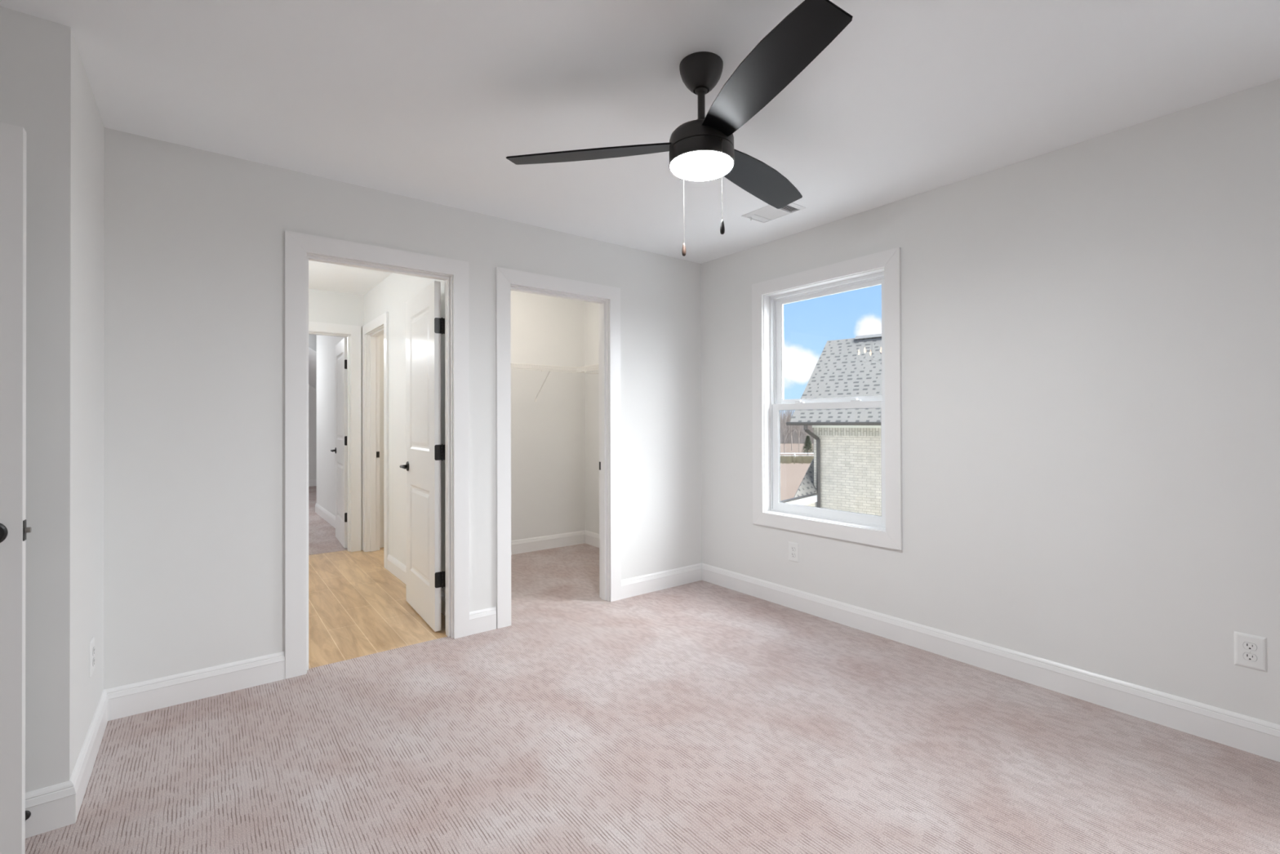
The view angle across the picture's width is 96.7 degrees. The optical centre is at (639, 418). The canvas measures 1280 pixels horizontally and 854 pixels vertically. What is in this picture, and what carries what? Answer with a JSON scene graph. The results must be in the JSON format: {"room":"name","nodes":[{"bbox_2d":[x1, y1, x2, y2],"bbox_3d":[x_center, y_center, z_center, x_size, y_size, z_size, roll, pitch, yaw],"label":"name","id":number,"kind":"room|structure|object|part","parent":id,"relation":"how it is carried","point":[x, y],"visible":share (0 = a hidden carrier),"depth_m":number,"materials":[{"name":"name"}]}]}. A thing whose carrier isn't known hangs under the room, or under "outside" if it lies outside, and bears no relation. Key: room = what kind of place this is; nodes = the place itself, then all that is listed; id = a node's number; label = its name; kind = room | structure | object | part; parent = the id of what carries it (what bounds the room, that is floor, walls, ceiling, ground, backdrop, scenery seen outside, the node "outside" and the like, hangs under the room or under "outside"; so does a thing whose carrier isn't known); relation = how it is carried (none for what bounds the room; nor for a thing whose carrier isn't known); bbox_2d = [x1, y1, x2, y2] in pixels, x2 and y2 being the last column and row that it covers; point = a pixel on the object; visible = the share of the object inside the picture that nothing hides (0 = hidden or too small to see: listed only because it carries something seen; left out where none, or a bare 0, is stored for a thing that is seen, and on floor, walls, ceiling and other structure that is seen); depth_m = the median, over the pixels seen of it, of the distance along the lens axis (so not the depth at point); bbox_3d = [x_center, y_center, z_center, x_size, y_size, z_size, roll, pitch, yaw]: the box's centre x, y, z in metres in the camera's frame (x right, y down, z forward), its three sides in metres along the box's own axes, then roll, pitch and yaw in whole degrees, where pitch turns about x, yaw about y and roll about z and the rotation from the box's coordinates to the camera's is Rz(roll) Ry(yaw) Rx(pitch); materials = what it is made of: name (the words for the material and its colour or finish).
{"room":"empty bedroom","nodes":[
{"label":"empty bedroom","id":0,"kind":"room"},
{"bbox_2d":[0,6,16,125],"bbox_3d":[-2.240,0.014,1.441,0.921,2.440,0.115,0,0,-38],"label":"wall","id":1,"kind":"structure","parent":0,"point":[7,16],"depth_m":1.67,"materials":[{"name":"paint"}]},
{"bbox_2d":[0,122,31,853],"bbox_3d":[-2.010,0.212,1.343,0.793,2.027,0.144,0,0,-37],"label":"door","id":2,"kind":"structure","parent":1,"relation":"in","point":[13,529],"depth_m":1.55,"materials":[{"name":"paint"}]},
{"bbox_3d":[-1.738,0.308,1.519,0.066,0.066,0.010,0,0,-37],"label":"handle","id":3,"kind":"part","parent":2,"relation":"part of","materials":[{"name":"black metal"}]},
{"bbox_3d":[-1.702,0.308,1.574,0.003,0.056,0.025,0,0,-37],"label":"latch plate","id":4,"kind":"part","parent":2,"relation":"part of","materials":[{"name":"black metal"}]},
{"bbox_2d":[16,11,104,792],"bbox_3d":[-2.023,0.016,2.008,0.115,2.440,0.750,0,0,-38],"label":"wall","id":5,"kind":"structure","parent":0,"point":[57,109],"depth_m":1.74,"materials":[{"name":"paint"}]},
{"bbox_2d":[25,810,31,820],"bbox_3d":[-1.794,1.166,1.652,0.028,0.028,0.050,0,0,-38],"label":"door stop","id":6,"kind":"object","parent":5,"relation":"attached to","point":[28,813],"visible":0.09,"depth_m":1.67,"materials":[{"name":"black metal"}]},
{"bbox_2d":[25,780,75,838],"bbox_3d":[-2.099,1.171,1.458,0.938,0.127,0.016,0,0,-38],"label":"baseboard","id":7,"kind":"structure","parent":5,"relation":"attached to","point":[51,807],"depth_m":1.71,"materials":[{"name":"paint"}]},
{"bbox_2d":[70,689,108,820],"bbox_3d":[-1.962,1.173,2.036,0.016,0.127,0.766,0,0,-38],"label":"baseboard","id":8,"kind":"structure","parent":5,"relation":"attached to","point":[80,777],"depth_m":1.97,"materials":[{"name":"paint"}]},
{"bbox_2d":[89,636,94,677],"bbox_3d":[-2.002,0.870,2.081,0.008,0.124,0.082,0,0,-38],"label":"wall outlet","id":9,"kind":"object","parent":5,"relation":"attached to","point":[92,641],"visible":1,"depth_m":2.06,"materials":[{"name":"plastic"}]},
{"bbox_2d":[308,384,316,479],"bbox_3d":[-7.006,0.075,10.443,5.500,2.440,0.100,0,0,-38],"label":"wall","id":10,"kind":"structure","parent":0,"point":[312,391],"depth_m":10.93,"materials":[{"name":"paint"}]},
{"bbox_2d":[308,333,316,389],"bbox_3d":[-5.016,-0.461,9.675,2.080,1.390,3.550,0,0,-38],"label":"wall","id":11,"kind":"structure","parent":0,"point":[312,338],"depth_m":8.55,"materials":[{"name":"paint"}]},
{"bbox_2d":[308,288,364,550],"bbox_3d":[-4.014,0.035,4.472,3.370,2.440,0.115,0,0,-38],"label":"wall","id":12,"kind":"structure","parent":0,"point":[324,306],"depth_m":5.34,"materials":[{"name":"paint"}]},
{"bbox_2d":[316,272,444,592],"bbox_3d":[-2.679,0.036,5.599,0.120,2.440,5.515,0,0,-38],"label":"wall","id":13,"kind":"structure","parent":0,"point":[402,287],"depth_m":4.64,"materials":[{"name":"paint"}]},
{"bbox_2d":[308,479,335,528],"bbox_3d":[-5.285,1.212,7.627,4.800,0.127,6.450,0,0,-38],"label":"baseboard","id":14,"kind":"structure","parent":13,"relation":"attached to","point":[322,512],"depth_m":7.23,"materials":[{"name":"paint"}]},
{"bbox_2d":[330,337,346,548],"bbox_3d":[-3.035,0.234,5.787,0.144,2.032,0.736,0,0,-34],"label":"door","id":15,"kind":"structure","parent":13,"relation":"in","point":[340,450],"depth_m":5.67,"materials":[{"name":"paint"}]},
{"bbox_2d":[308,311,388,568],"bbox_3d":[-2.721,0.183,4.891,1.038,2.139,1.025,0,0,-38],"label":"door frame","id":16,"kind":"structure","parent":13,"relation":"attached to","point":[371,331],"depth_m":5.38,"materials":[{"name":"paint"}]},
{"bbox_3d":[-2.319,0.230,5.120,0.048,2.046,0.712,0,0,-38],"label":"stop moulding","id":17,"kind":"part","parent":16,"relation":"part of","materials":[{"name":"paint"}]},
{"bbox_2d":[386,554,444,615],"bbox_3d":[-1.571,1.181,4.043,0.016,0.127,1.710,0,0,-38],"label":"baseboard","id":18,"kind":"structure","parent":13,"relation":"attached to","point":[396,567],"depth_m":4.43,"materials":[{"name":"paint"}]},
{"bbox_2d":[379,333,383,547],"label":"door","id":19,"kind":"structure","parent":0,"point":[381,337],"depth_m":5.55,"materials":[{"name":"paint"}]},
{"bbox_2d":[103,127,702,689],"bbox_3d":[-0.946,0.020,3.381,3.494,2.440,0.115,0,0,-38],"label":"wall","id":20,"kind":"structure","parent":0,"point":[194,300],"depth_m":2.62,"materials":[{"name":"paint"}]},
{"bbox_2d":[104,651,284,720],"bbox_3d":[-1.945,1.175,2.522,0.634,0.127,0.016,0,0,-38],"label":"baseboard","id":21,"kind":"structure","parent":20,"relation":"attached to","point":[125,700],"depth_m":2.50,"materials":[{"name":"paint"}]},
{"bbox_2d":[284,230,469,679],"bbox_3d":[-1.381,0.170,3.046,0.899,2.139,0.151,0,0,-38],"label":"door frame","id":22,"kind":"structure","parent":20,"relation":"attached to","point":[300,248],"depth_m":2.87,"materials":[{"name":"paint"}]},
{"bbox_3d":[-1.421,0.170,3.098,0.899,2.139,0.018,0,0,-38],"label":"casing","id":23,"kind":"part","parent":22,"relation":"part of","materials":[{"name":"paint"}]},
{"bbox_2d":[399,280,444,631],"bbox_3d":[-1.378,0.218,3.596,0.144,2.032,0.732,0,0,-35],"label":"door","id":24,"kind":"structure","parent":20,"relation":"in","point":[424,326],"depth_m":3.49,"materials":[{"name":"paint"}]},
{"bbox_3d":[-1.559,0.319,3.769,0.046,0.022,0.117,0,0,-35],"label":"lever","id":25,"kind":"part","parent":24,"relation":"part of","materials":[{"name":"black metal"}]},
{"bbox_3d":[-1.564,0.319,3.823,0.010,0.066,0.066,0,0,-35],"label":"handle","id":26,"kind":"part","parent":24,"relation":"part of","materials":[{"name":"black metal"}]},
{"bbox_2d":[469,606,496,635],"bbox_3d":[-0.914,1.176,3.314,0.169,0.127,0.016,0,0,-38],"label":"baseboard","id":27,"kind":"structure","parent":20,"relation":"attached to","point":[484,620],"depth_m":3.31,"materials":[{"name":"paint"}]},
{"bbox_2d":[495,266,621,628],"bbox_3d":[-0.528,0.170,3.689,0.900,2.139,0.133,0,0,-38],"label":"door frame","id":28,"kind":"structure","parent":20,"relation":"attached to","point":[507,280],"depth_m":3.74,"materials":[{"name":"paint"}]},
{"bbox_3d":[-0.531,0.217,3.693,0.714,2.046,0.048,0,0,-38],"label":"stop moulding","id":29,"kind":"part","parent":28,"relation":"part of","materials":[{"name":"paint"}]},
{"bbox_2d":[621,563,702,599],"bbox_3d":[0.175,1.176,4.150,0.777,0.127,0.016,0,0,-38],"label":"baseboard","id":30,"kind":"structure","parent":20,"relation":"attached to","point":[637,585],"depth_m":4.12,"materials":[{"name":"paint"}]},
{"bbox_2d":[510,290,585,540],"bbox_3d":[-1.272,0.030,5.261,1.720,2.440,0.115,0,0,-38],"label":"wall","id":31,"kind":"structure","parent":0,"point":[548,433],"depth_m":5.48,"materials":[{"name":"paint"}]},
{"bbox_2d":[511,529,599,554],"bbox_3d":[-0.754,1.181,4.585,1.720,0.127,1.575,0,0,-38],"label":"baseboard","id":32,"kind":"structure","parent":31,"relation":"attached to","point":[545,542],"depth_m":5.50,"materials":[{"name":"paint"}]},
{"bbox_2d":[511,363,599,401],"bbox_3d":[-1.146,-0.322,5.097,1.710,0.322,0.304,0,0,-38],"label":"wire shelf","id":33,"kind":"object","parent":31,"relation":"attached to","point":[512,365],"visible":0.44,"depth_m":5.29,"materials":[{"name":"white metal"}]},
{"bbox_3d":[-1.149,-0.476,5.100,1.710,0.005,0.005,0,0,-38],"label":"rail","id":34,"kind":"part","parent":33,"relation":"part of","materials":[{"name":"white metal"}]},
{"bbox_3d":[-1.236,-0.475,5.214,1.710,0.006,0.006,0,0,-38],"label":"rail","id":35,"kind":"part","parent":33,"relation":"part of","materials":[{"name":"white metal"}]},
{"bbox_3d":[-1.058,-0.481,4.982,1.710,0.006,0.006,0,0,-38],"label":"rail","id":36,"kind":"part","parent":33,"relation":"part of","materials":[{"name":"white metal"}]},
{"bbox_3d":[-1.057,-0.435,4.981,1.710,0.006,0.006,0,0,-38],"label":"rail","id":37,"kind":"part","parent":33,"relation":"part of","materials":[{"name":"white metal"}]},
{"bbox_2d":[0,0,1279,295],"bbox_3d":[-0.767,-1.268,1.879,5.760,0.120,8.300,0,0,-38],"label":"ceiling","id":38,"kind":"structure","parent":0,"point":[428,100],"depth_m":2.09,"materials":[{"name":"paint"}]},
{"bbox_2d":[506,0,853,256],"bbox_3d":[0.323,-0.899,1.958,1.189,0.625,1.217,0,0,-38],"label":"ceiling fan","id":39,"kind":"object","parent":38,"relation":"hanging from","point":[702,148],"visible":1,"depth_m":1.84,"materials":[{"name":"black metal"}]},
{"bbox_3d":[-0.166,-0.942,2.027,0.619,0.006,0.146,0,13,10],"label":"blade","id":40,"kind":"part","parent":39,"relation":"part of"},
{"bbox_3d":[0.158,-0.770,2.050,0.002,0.275,0.002,0,0,-38],"label":"chain","id":41,"kind":"part","parent":39,"relation":"part of","materials":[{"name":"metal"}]},
{"bbox_2d":[670,151,733,181],"bbox_3d":[0.211,-0.860,1.950,0.213,0.024,0.213,0,0,-38],"label":"diffuser","id":42,"kind":"object","parent":39,"relation":"attached to","point":[695,166],"depth_m":1.91,"materials":[{"name":"white glass"}]},
{"bbox_3d":[0.267,-0.778,1.850,0.002,0.263,0.002,0,0,-38],"label":"chain","id":43,"kind":"part","parent":39,"relation":"part of","materials":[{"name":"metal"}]},
{"bbox_3d":[0.465,-0.943,2.239,0.146,0.006,0.619,-18,-11,39],"label":"blade","id":44,"kind":"part","parent":39,"relation":"part of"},
{"bbox_3d":[0.333,-0.946,1.586,0.146,0.006,0.619,14,-5,-19],"label":"blade","id":45,"kind":"part","parent":39,"relation":"part of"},
{"bbox_2d":[741,202,805,222],"bbox_3d":[0.775,-1.192,3.315,0.200,0.028,0.310,0,0,-38],"label":"ceiling vent","id":46,"kind":"object","parent":38,"relation":"in","point":[767,213],"visible":0.85,"depth_m":3.31,"materials":[{"name":"metal"}]},
{"bbox_2d":[25,485,1279,853],"bbox_3d":[-2.683,1.311,4.486,5.900,0.120,14.800,0,0,-38],"label":"floor","id":47,"kind":"structure","parent":0,"point":[700,717],"depth_m":2.11,"materials":[{"name":"carpet"}]},
{"bbox_2d":[780,443,813,501],"bbox_3d":[37.145,4.844,120.808,320.000,0.300,380.000,0,0,-38],"label":"field","id":48,"kind":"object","parent":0,"point":[792,475],"depth_m":46.88,"materials":[{"name":"beige soil"}]},
{"bbox_2d":[779,413,787,444],"bbox_3d":[25.154,1.567,99.941,2.453,6.136,2.452,0,0,-2],"label":"bare tree","id":49,"kind":"object","parent":48,"relation":"on","point":[785,413],"visible":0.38,"depth_m":99.61,"materials":[{"name":"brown plant"}]},
{"bbox_2d":[779,409,793,442],"bbox_3d":[22.571,1.413,87.610,2.533,6.338,2.534,0,0,-3],"label":"bare tree","id":50,"kind":"object","parent":48,"relation":"on","point":[784,424],"visible":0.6,"depth_m":87.55,"materials":[{"name":"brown plant"}]},
{"bbox_2d":[779,409,798,453],"bbox_3d":[19.250,1.261,75.043,2.615,6.541,2.614,0,0,-4],"label":"bare tree","id":51,"kind":"object","parent":48,"relation":"on","point":[784,416],"visible":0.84,"depth_m":75.15,"materials":[{"name":"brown plant"}]},
{"bbox_2d":[785,410,796,450],"bbox_3d":[21.750,1.592,81.255,2.426,5.921,2.719,0,0,-7],"label":"bare tree","id":52,"kind":"object","parent":48,"relation":"on","point":[786,426],"visible":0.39,"depth_m":81.42,"materials":[{"name":"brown plant"}]},
{"bbox_2d":[780,453,808,455],"bbox_3d":[17.993,4.158,64.257,15.553,0.640,0.102,0,0,1],"label":"rail fence","id":53,"kind":"object","parent":48,"relation":"on","point":[780,453],"visible":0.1,"depth_m":64.24,"materials":[{"name":"white wood"}]},
{"bbox_3d":[18.022,3.898,64.258,15.493,0.056,0.060,0,0,1],"label":"rail","id":54,"kind":"part","parent":53,"relation":"part of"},
{"bbox_2d":[779,409,813,443],"bbox_3d":[30.865,0.357,109.061,31.894,8.600,6.748,0,0,3],"label":"thicket","id":55,"kind":"object","parent":48,"relation":"on","point":[795,438],"visible":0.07,"depth_m":106.69,"materials":[{"name":"plant"}]},
{"bbox_2d":[780,453,813,463],"bbox_3d":[16.335,4.045,58.552,14.258,0.820,6.295,0,0,1],"label":"brush","id":56,"kind":"object","parent":48,"relation":"on","point":[802,459],"visible":0.28,"depth_m":57.27,"materials":[{"name":"plant"}]},
{"bbox_2d":[794,425,802,453],"bbox_3d":[20.894,1.762,75.272,1.801,5.527,2.584,0,0,9],"label":"bare tree","id":57,"kind":"object","parent":48,"relation":"on","point":[795,425],"visible":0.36,"depth_m":75.36,"materials":[{"name":"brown plant"}]},
{"bbox_2d":[792,425,804,437],"bbox_3d":[24.584,1.903,87.330,2.035,5.338,2.145,0,0,-11],"label":"bare tree","id":58,"kind":"object","parent":48,"relation":"on","point":[797,425],"visible":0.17,"depth_m":87.21,"materials":[{"name":"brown plant"}]},
{"bbox_2d":[800,435,813,454],"bbox_3d":[20.694,3.259,70.003,2.040,2.476,1.963,0,0,-38],"label":"evergreen tree","id":59,"kind":"object","parent":48,"relation":"on","point":[806,447],"visible":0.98,"depth_m":69.85,"materials":[{"name":"green plant"}]},
{"bbox_2d":[808,425,813,451],"bbox_3d":[22.951,1.356,75.124,2.592,6.325,2.905,0,0,23],"label":"bare tree","id":60,"kind":"object","parent":48,"relation":"on","point":[810,425],"visible":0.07,"depth_m":75.33,"materials":[{"name":"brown plant"}]},
{"bbox_2d":[780,333,881,515],"bbox_3d":[7.877,0.927,12.346,9.550,6.655,8.780,0,0,41],"label":"neighbor house","id":61,"kind":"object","parent":48,"relation":"on","point":[844,473],"visible":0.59,"depth_m":14.66,"materials":[{"name":"beige brick"}]},
{"bbox_2d":[853,333,881,339],"bbox_3d":[6.871,-2.325,15.788,1.750,0.110,0.280,0,0,41],"label":"vent","id":62,"kind":"object","parent":61,"relation":"attached to","point":[876,336],"depth_m":16.02,"materials":[{"name":"silver metal"}]},
{"bbox_2d":[584,78,1279,724],"bbox_3d":[1.587,0.010,3.082,0.160,2.440,7.055,0,0,-38],"label":"wall","id":63,"kind":"structure","parent":0,"point":[1091,328],"depth_m":2.49,"materials":[{"name":"paint"}]},
{"bbox_2d":[577,364,599,372],"bbox_3d":[-0.100,-0.327,4.913,0.284,0.322,1.260,0,0,-38],"label":"wire shelf","id":64,"kind":"object","parent":63,"relation":"attached to","point":[597,367],"visible":0.22,"depth_m":5.21,"materials":[{"name":"white metal"}]},
{"bbox_2d":[788,541,799,562],"bbox_3d":[1.000,0.869,3.708,0.008,0.124,0.082,0,0,-38],"label":"wall outlet","id":65,"kind":"object","parent":63,"relation":"attached to","point":[793,548],"visible":1,"depth_m":3.70,"materials":[{"name":"plastic"}]},
{"bbox_2d":[751,247,902,550],"bbox_3d":[1.167,-0.108,3.594,0.153,1.667,1.061,0,0,-38],"label":"window","id":66,"kind":"structure","parent":63,"relation":"in","point":[769,297],"depth_m":3.55,"materials":[{"name":"paint"}]},
{"bbox_3d":[1.198,-0.108,3.617,0.075,1.481,0.875,0,0,-38],"label":"frame","id":67,"kind":"part","parent":66,"relation":"part of","materials":[{"name":"white plastic"}]},
{"bbox_3d":[1.181,0.258,3.602,0.022,0.725,0.843,0,0,-38],"label":"sash","id":68,"kind":"part","parent":66,"relation":"part of","materials":[{"name":"white plastic"}]},
{"bbox_3d":[1.202,-0.450,3.624,0.022,0.732,0.831,0,0,-38],"label":"sash","id":69,"kind":"part","parent":66,"relation":"part of","materials":[{"name":"white plastic"}]},
{"bbox_2d":[702,563,1279,761],"bbox_3d":[2.071,1.161,2.307,0.016,0.127,5.250,0,0,-38],"label":"baseboard","id":70,"kind":"structure","parent":63,"relation":"attached to","point":[1260,737],"depth_m":2.60,"materials":[{"name":"paint"}]},
{"bbox_2d":[1234,631,1266,671],"bbox_3d":[2.242,0.855,2.091,0.008,0.124,0.082,0,0,-38],"label":"wall outlet","id":71,"kind":"object","parent":63,"relation":"attached to","point":[1250,650],"visible":1,"depth_m":2.09,"materials":[{"name":"plastic"}]},
{"bbox_2d":[1243,652,1257,661],"bbox_3d":[2.240,0.875,2.089,0.003,0.026,0.036,0,0,-38],"label":"receptacle","id":72,"kind":"object","parent":71,"relation":"attached to","point":[1247,656],"depth_m":2.09,"materials":[{"name":"plastic"}]},
{"bbox_2d":[1243,641,1257,650],"bbox_3d":[2.240,0.836,2.090,0.003,0.026,0.036,0,0,-38],"label":"receptacle","id":73,"kind":"object","parent":71,"relation":"attached to","point":[1247,646],"depth_m":2.09,"materials":[{"name":"plastic"}]}
]}

